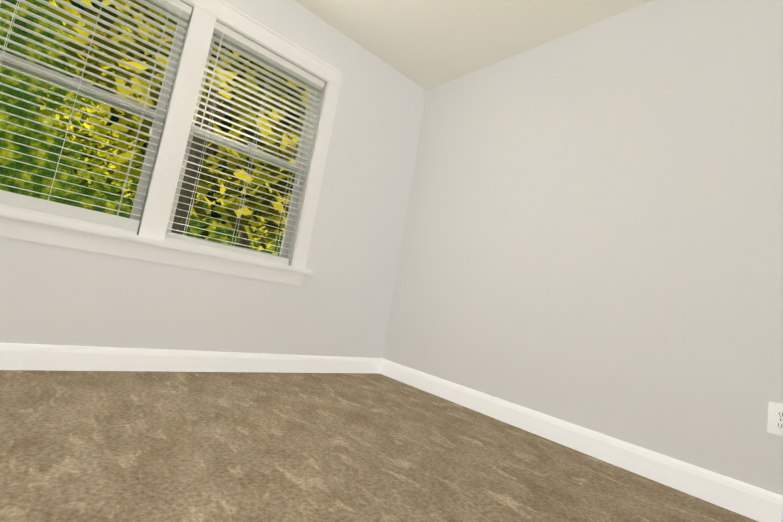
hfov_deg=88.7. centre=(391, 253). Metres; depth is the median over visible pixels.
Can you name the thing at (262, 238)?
tree
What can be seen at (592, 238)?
wall
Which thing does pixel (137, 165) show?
tree
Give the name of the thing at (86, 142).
tree
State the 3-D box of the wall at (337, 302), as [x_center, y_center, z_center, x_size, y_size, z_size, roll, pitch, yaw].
[-1.528,-0.663,2.036,4.600,2.440,0.150,15,-9,-40]
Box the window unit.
[0,0,344,285]
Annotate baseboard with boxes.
[0,343,382,372]
[380,359,782,521]
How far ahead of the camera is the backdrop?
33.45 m
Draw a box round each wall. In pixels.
[0,0,426,357]
[382,0,782,495]
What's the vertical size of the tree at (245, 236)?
10.820 m
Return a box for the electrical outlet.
[767,402,782,435]
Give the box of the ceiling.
[294,0,652,89]
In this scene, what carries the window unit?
in the wall at (337, 302)
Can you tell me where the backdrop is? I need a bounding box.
[0,0,282,254]
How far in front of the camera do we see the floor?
1.43 m
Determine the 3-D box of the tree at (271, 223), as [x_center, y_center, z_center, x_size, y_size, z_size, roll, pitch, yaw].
[-1.477,-1.806,9.860,6.109,7.746,6.803,15,-9,-40]
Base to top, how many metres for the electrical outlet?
0.115 m
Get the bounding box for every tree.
[36,71,216,215]
[48,0,309,241]
[57,4,257,238]
[119,22,250,248]
[196,185,284,248]
[212,116,299,254]
[221,202,284,251]
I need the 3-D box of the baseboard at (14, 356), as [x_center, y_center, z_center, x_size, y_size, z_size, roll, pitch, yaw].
[-1.665,0.477,1.838,4.300,0.115,0.016,15,-9,-40]
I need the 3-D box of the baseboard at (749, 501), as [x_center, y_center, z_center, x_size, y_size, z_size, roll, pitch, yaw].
[1.012,0.941,1.955,0.016,0.115,3.334,15,-9,-40]
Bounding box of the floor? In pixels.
[0,370,758,521]
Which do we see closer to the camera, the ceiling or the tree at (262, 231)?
the ceiling
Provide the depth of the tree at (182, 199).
6.14 m
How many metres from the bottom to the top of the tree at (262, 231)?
11.958 m

